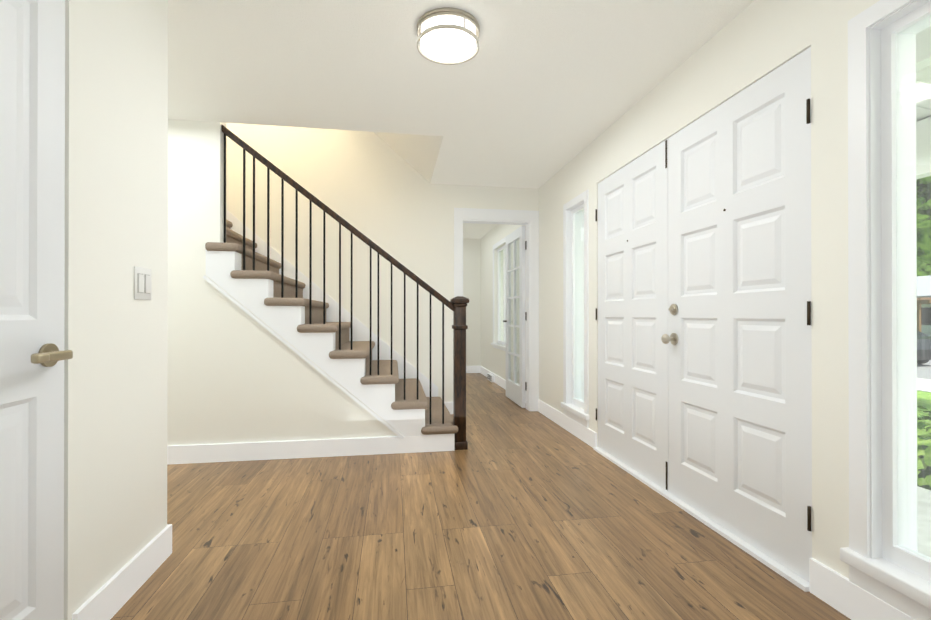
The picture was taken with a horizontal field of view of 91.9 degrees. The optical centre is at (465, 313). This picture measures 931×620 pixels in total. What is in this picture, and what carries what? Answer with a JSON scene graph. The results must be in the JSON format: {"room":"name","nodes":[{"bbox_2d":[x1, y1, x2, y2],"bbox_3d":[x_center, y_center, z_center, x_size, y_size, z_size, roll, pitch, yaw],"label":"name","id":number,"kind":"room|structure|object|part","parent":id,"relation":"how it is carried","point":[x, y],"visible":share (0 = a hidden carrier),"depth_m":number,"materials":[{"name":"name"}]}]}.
{"room":"entrance hall","nodes":[
{"label":"entrance hall","id":0,"kind":"room"},
{"bbox_2d":[64,0,167,619],"bbox_3d":[-1.020,-0.167,-0.092,0.120,2.400,4.100,0,0,-9],"label":"wall","id":1,"kind":"structure","parent":0,"point":[115,331],"depth_m":1.54,"materials":[{"name":"white paint"}]},
{"bbox_2d":[0,0,72,619],"bbox_3d":[-1.123,0.016,0.975,0.106,2.020,0.746,0,0,-9],"label":"closet door","id":2,"kind":"structure","parent":1,"relation":"in","point":[34,354],"depth_m":1.23,"materials":[{"name":"white wood"}]},
{"bbox_3d":[-1.144,0.117,1.232,0.066,0.066,0.161,0,0,-9],"label":"handle","id":3,"kind":"part","parent":2,"relation":"part of","materials":[{"name":"gold metal"}]},
{"bbox_2d":[134,266,150,299],"bbox_3d":[-1.249,-0.117,1.745,0.010,0.124,0.116,0,0,-9],"label":"light switch","id":4,"kind":"object","parent":1,"relation":"attached to","point":[142,283],"visible":1,"depth_m":1.73,"materials":[{"name":"white plastic"}]},
{"bbox_2d":[167,119,401,445],"bbox_3d":[-2.431,-1.508,3.139,4.496,5.100,0.120,0,0,-9],"label":"wall","id":5,"kind":"structure","parent":0,"point":[236,373],"depth_m":3.18,"materials":[{"name":"white paint"}]},
{"bbox_2d":[226,123,538,401],"bbox_3d":[-2.035,-1.504,4.469,5.700,5.100,0.120,0,0,-9],"label":"wall","id":6,"kind":"structure","parent":0,"point":[377,190],"depth_m":4.58,"materials":[{"name":"white paint"}]},
{"bbox_2d":[226,210,437,396],"bbox_3d":[-1.721,-0.350,4.445,2.912,2.792,0.019,0,0,-9],"label":"skirt","id":7,"kind":"object","parent":6,"relation":"attached to","point":[361,331],"visible":0.14,"depth_m":4.51,"materials":[{"name":"white wood"}]},
{"bbox_2d":[454,208,538,410],"bbox_3d":[0.326,-0.030,4.836,0.920,2.155,0.135,0,0,-9],"label":"trim","id":8,"kind":"structure","parent":6,"relation":"attached to","point":[529,219],"depth_m":4.83,"materials":[{"name":"white wood"}]},
{"bbox_2d":[503,226,526,407],"bbox_3d":[0.566,0.033,5.308,0.088,2.008,0.770,0,0,-9],"label":"french door","id":9,"kind":"structure","parent":6,"relation":"in","point":[515,392],"depth_m":5.23,"materials":[{"name":"white wood"}]},
{"bbox_3d":[0.585,-0.022,5.327,0.004,1.678,0.530,0,0,-9],"label":"glass","id":10,"kind":"part","parent":9,"relation":"part of","materials":[{"name":"glass"}]},
{"bbox_2d":[374,132,442,182],"bbox_3d":[-2.563,-2.756,3.694,4.650,2.800,1.490,0,0,-9],"label":"ceiling","id":11,"kind":"structure","parent":0,"point":[419,154],"depth_m":4.20,"materials":[{"name":"white paint"}]},
{"bbox_2d":[168,0,753,238],"bbox_3d":[-1.726,-1.509,2.736,6.000,0.300,10.140,0,0,-9],"label":"ceiling","id":12,"kind":"structure","parent":0,"point":[538,94],"depth_m":2.52,"materials":[{"name":"white paint"}]},
{"bbox_2d":[417,7,479,64],"bbox_3d":[-0.083,-1.315,2.148,0.300,0.090,0.300,0,0,-9],"label":"ceiling light","id":13,"kind":"object","parent":12,"relation":"attached to","point":[447,36],"visible":1,"depth_m":2.08,"materials":[{"name":"white glass"}]},
{"bbox_2d":[463,238,480,365],"bbox_3d":[-0.773,-0.144,7.959,2.100,2.400,0.120,0,0,-9],"label":"wall","id":14,"kind":"structure","parent":0,"point":[472,270],"depth_m":8.03,"materials":[{"name":"white paint"}]},
{"bbox_2d":[110,373,850,619],"bbox_3d":[-1.726,1.091,2.728,6.000,0.100,10.140,0,0,-9],"label":"floor","id":15,"kind":"structure","parent":0,"point":[514,511],"depth_m":2.04,"materials":[{"name":"brown wood"}]},
{"bbox_2d":[205,219,458,434],"bbox_3d":[-1.602,-0.210,3.808,2.939,2.509,1.275,0,0,-9],"label":"stair","id":16,"kind":"structure","parent":15,"relation":"on","point":[234,242],"depth_m":3.49,"materials":[{"name":"beige carpet"}]},
{"bbox_2d":[203,250,448,438],"bbox_3d":[-0.971,0.286,3.355,1.777,1.514,0.150,0,0,-9],"label":"stair skirt board","id":17,"kind":"object","parent":16,"relation":"attached to","point":[251,295],"visible":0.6,"depth_m":3.27,"materials":[{"name":"white"}]},
{"bbox_2d":[221,125,468,449],"bbox_3d":[-0.862,-0.155,3.372,1.786,2.396,0.132,0,0,-9],"label":"stair railing","id":18,"kind":"object","parent":16,"relation":"on","point":[457,307],"visible":0.9,"depth_m":3.38,"materials":[{"name":"brown wood"}]},
{"bbox_2d":[481,0,879,578],"bbox_3d":[1.147,-0.157,3.193,0.180,2.400,10.140,0,0,-9],"label":"wall","id":19,"kind":"structure","parent":0,"point":[754,41],"depth_m":1.88,"materials":[{"name":"white paint"}]},
{"bbox_2d":[491,235,507,350],"bbox_3d":[0.580,-0.273,6.597,0.220,1.590,0.960,0,0,-9],"label":"window","id":20,"kind":"structure","parent":19,"relation":"in","point":[503,249],"depth_m":6.79,"materials":[{"name":"white"}]},
{"bbox_3d":[0.580,-0.273,6.597,0.004,1.370,0.720,0,0,-9],"label":"back room window glass","id":21,"kind":"part","parent":20,"relation":"part of","materials":[{"name":"glass"}]},
{"bbox_2d":[561,190,589,427],"bbox_3d":[1.019,-0.038,3.877,0.215,1.915,0.543,0,0,-9],"label":"window","id":22,"kind":"structure","parent":19,"relation":"in","point":[576,409],"depth_m":4.04,"materials":[{"name":"white wood"}]},
{"bbox_2d":[595,139,667,490],"bbox_3d":[1.101,0.009,3.026,0.063,2.023,0.900,0,0,-9],"label":"entry door","id":23,"kind":"structure","parent":19,"relation":"in","point":[632,313],"depth_m":2.94,"materials":[{"name":"white wood"}]},
{"bbox_2d":[665,140,667,489],"bbox_3d":[1.157,0.006,2.590,0.004,2.010,0.014,0,0,-9],"label":"bolt","id":24,"kind":"object","parent":23,"relation":"attached to","point":[666,462],"visible":1,"depth_m":2.59,"materials":[{"name":"brown metal"}]},
{"bbox_2d":[593,447,808,591],"bbox_3d":[1.229,0.016,2.588,0.210,2.050,1.800,0,0,-9],"label":"trim","id":25,"kind":"structure","parent":19,"relation":"attached to","point":[781,570],"depth_m":2.11,"materials":[{"name":"white wood"}]},
{"bbox_2d":[661,47,811,581],"bbox_3d":[1.216,0.006,2.128,0.121,2.023,0.900,0,0,-9],"label":"entry door","id":26,"kind":"structure","parent":19,"relation":"in","point":[740,351],"depth_m":2.01,"materials":[{"name":"white wood"}]},
{"bbox_3d":[1.132,0.059,2.510,0.076,0.229,0.066,0,0,-9],"label":"near entry door hardware","id":27,"kind":"part","parent":26,"relation":"part of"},
{"bbox_2d":[840,0,930,619],"bbox_3d":[1.433,-0.045,1.299,0.215,1.915,0.543,0,0,-9],"label":"window","id":28,"kind":"structure","parent":19,"relation":"in","point":[882,562],"depth_m":1.48,"materials":[{"name":"white wood"}]},
{"label":"outside","id":29,"kind":"structure","parent":0,"visible":0},
{"bbox_2d":[916,94,930,121],"bbox_3d":[2.416,-1.480,2.388,2.070,0.440,10.500,0,0,-9],"label":"porch roof","id":30,"kind":"structure","parent":29,"point":[926,101],"depth_m":2.90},
{"bbox_2d":[916,26,930,178],"bbox_3d":[2.303,-1.257,2.369,1.840,0.655,10.500,0,0,-9],"label":"beam","id":31,"kind":"structure","parent":30,"relation":"attached to","point":[920,126],"depth_m":2.48,"materials":[{"name":"white paint"}]},
{"bbox_2d":[917,391,930,418],"bbox_3d":[3.880,1.356,7.932,6.720,0.200,75.000,0,0,-9],"label":"ground","id":32,"kind":"structure","parent":29,"point":[921,398],"depth_m":6.49,"materials":[{"name":"green plant"}]},
{"bbox_2d":[917,406,930,489],"bbox_3d":[3.429,1.080,4.518,1.504,0.784,8.089,0,0,-9],"label":"bush","id":33,"kind":"object","parent":32,"relation":"on","point":[921,474],"depth_m":3.12,"materials":[{"name":"green plant"}]},
{"bbox_2d":[917,486,930,557],"bbox_3d":[2.204,1.230,2.346,1.640,0.220,10.500,0,0,-9],"label":"porch","id":34,"kind":"object","parent":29,"point":[922,503],"depth_m":2.43,"materials":[{"name":"concrete"}]},
{"bbox_2d":[917,360,930,379],"bbox_3d":[17.910,2.063,10.182,12.500,0.400,75.000,0,0,-9],"label":"ground","id":35,"kind":"structure","parent":29,"point":[926,366],"depth_m":14.87,"materials":[{"name":"concrete"}]},
{"bbox_2d":[917,330,930,363],"bbox_3d":[15.882,1.156,18.104,1.895,1.460,4.680,0,0,-9],"label":"car","id":36,"kind":"object","parent":35,"relation":"on","point":[926,351],"depth_m":15.83,"materials":[{"name":"grey paint"}]},
{"bbox_3d":[-1.558,-1.513,1.117,5.820,5.100,6.890,0,0,-9],"label":"wall","id":37,"kind":"structure","parent":0,"visible":0},
{"bbox_2d":[72,524,171,619],"bbox_3d":[-1.231,0.976,1.644,0.014,0.125,0.560,0,0,-9],"label":"baseboard","id":38,"kind":"structure","parent":37,"relation":"attached to","point":[115,593],"depth_m":1.63,"materials":[{"name":"white wood"}]},
{"bbox_2d":[167,434,454,464],"bbox_3d":[-2.363,0.980,3.072,4.613,0.125,0.020,0,0,-9],"label":"baseboard","id":39,"kind":"structure","parent":37,"relation":"attached to","point":[268,450],"depth_m":3.26,"materials":[{"name":"white"}]},
{"bbox_2d":[466,366,479,372],"bbox_3d":[-0.777,0.994,7.887,2.070,0.125,0.014,0,0,-9],"label":"baseboard","id":40,"kind":"structure","parent":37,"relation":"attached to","point":[469,369],"depth_m":8.03,"materials":[{"name":"white"}]},
{"bbox_2d":[487,373,494,381],"bbox_3d":[0.398,1.001,7.050,0.048,0.105,0.320,0,0,-9],"label":"air vent","id":41,"kind":"object","parent":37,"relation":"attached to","point":[490,377],"visible":1,"depth_m":6.97,"materials":[{"name":"white metal"}]},
{"bbox_2d":[480,366,505,389],"bbox_3d":[0.515,0.990,6.517,0.014,0.125,3.130,0,0,-9],"label":"baseboard","id":42,"kind":"structure","parent":37,"relation":"attached to","point":[500,381],"depth_m":6.77,"materials":[{"name":"white"}]},
{"bbox_2d":[538,400,596,447],"bbox_3d":[0.895,0.983,4.150,0.014,0.125,1.392,0,0,-9],"label":"baseboard","id":43,"kind":"structure","parent":37,"relation":"attached to","point":[587,435],"depth_m":3.97,"materials":[{"name":"white"}]},
{"bbox_2d":[809,558,914,619],"bbox_3d":[1.563,0.971,-0.016,0.014,0.125,3.438,0,0,-9],"label":"baseboard","id":44,"kind":"structure","parent":37,"relation":"attached to","point":[833,588],"depth_m":1.54,"materials":[{"name":"white wood"}]},
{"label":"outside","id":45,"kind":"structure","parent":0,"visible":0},
{"bbox_2d":[917,378,930,391],"bbox_3d":[7.987,1.378,8.591,1.600,0.260,75.000,0,0,-9],"label":"sidewalk","id":46,"kind":"structure","parent":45,"point":[923,382],"depth_m":7.81,"materials":[{"name":"concrete"}]},
{"bbox_3d":[44.861,2.007,22.105,44.500,0.580,90.000,0,0,-9],"label":"ground","id":47,"kind":"structure","parent":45,"visible":0},
{"bbox_2d":[916,191,930,275],"bbox_3d":[45.912,-6.974,48.663,15.686,17.696,17.370,0,0,-9],"label":"tree","id":48,"kind":"object","parent":47,"relation":"on","point":[921,266],"depth_m":41.74,"materials":[{"name":"green plant"}]},
{"bbox_2d":[917,275,930,335],"bbox_3d":[36.453,-0.600,31.904,11.400,4.750,29.200,0,0,-9],"label":"house","id":49,"kind":"structure","parent":47,"relation":"on","point":[921,282],"depth_m":30.99,"materials":[{"name":"white"}]},
{"bbox_2d":[917,297,930,331],"bbox_3d":[28.730,0.400,29.851,3.900,2.740,5.600,0,0,-9],"label":"pergola","id":50,"kind":"object","parent":47,"relation":"on","point":[924,300],"depth_m":27.37,"materials":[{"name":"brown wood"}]},
{"bbox_3d":[10.258,1.759,8.955,3.000,1.000,75.000,0,0,-9],"label":"ground","id":51,"kind":"structure","parent":0,"visible":0},
{"bbox_2d":[916,176,930,263],"bbox_3d":[8.062,-3.602,12.473,12.990,9.743,13.105,0,0,-9],"label":"tree","id":52,"kind":"object","parent":51,"relation":"on","point":[924,219],"depth_m":10.83,"materials":[{"name":"green plant"}]}
]}

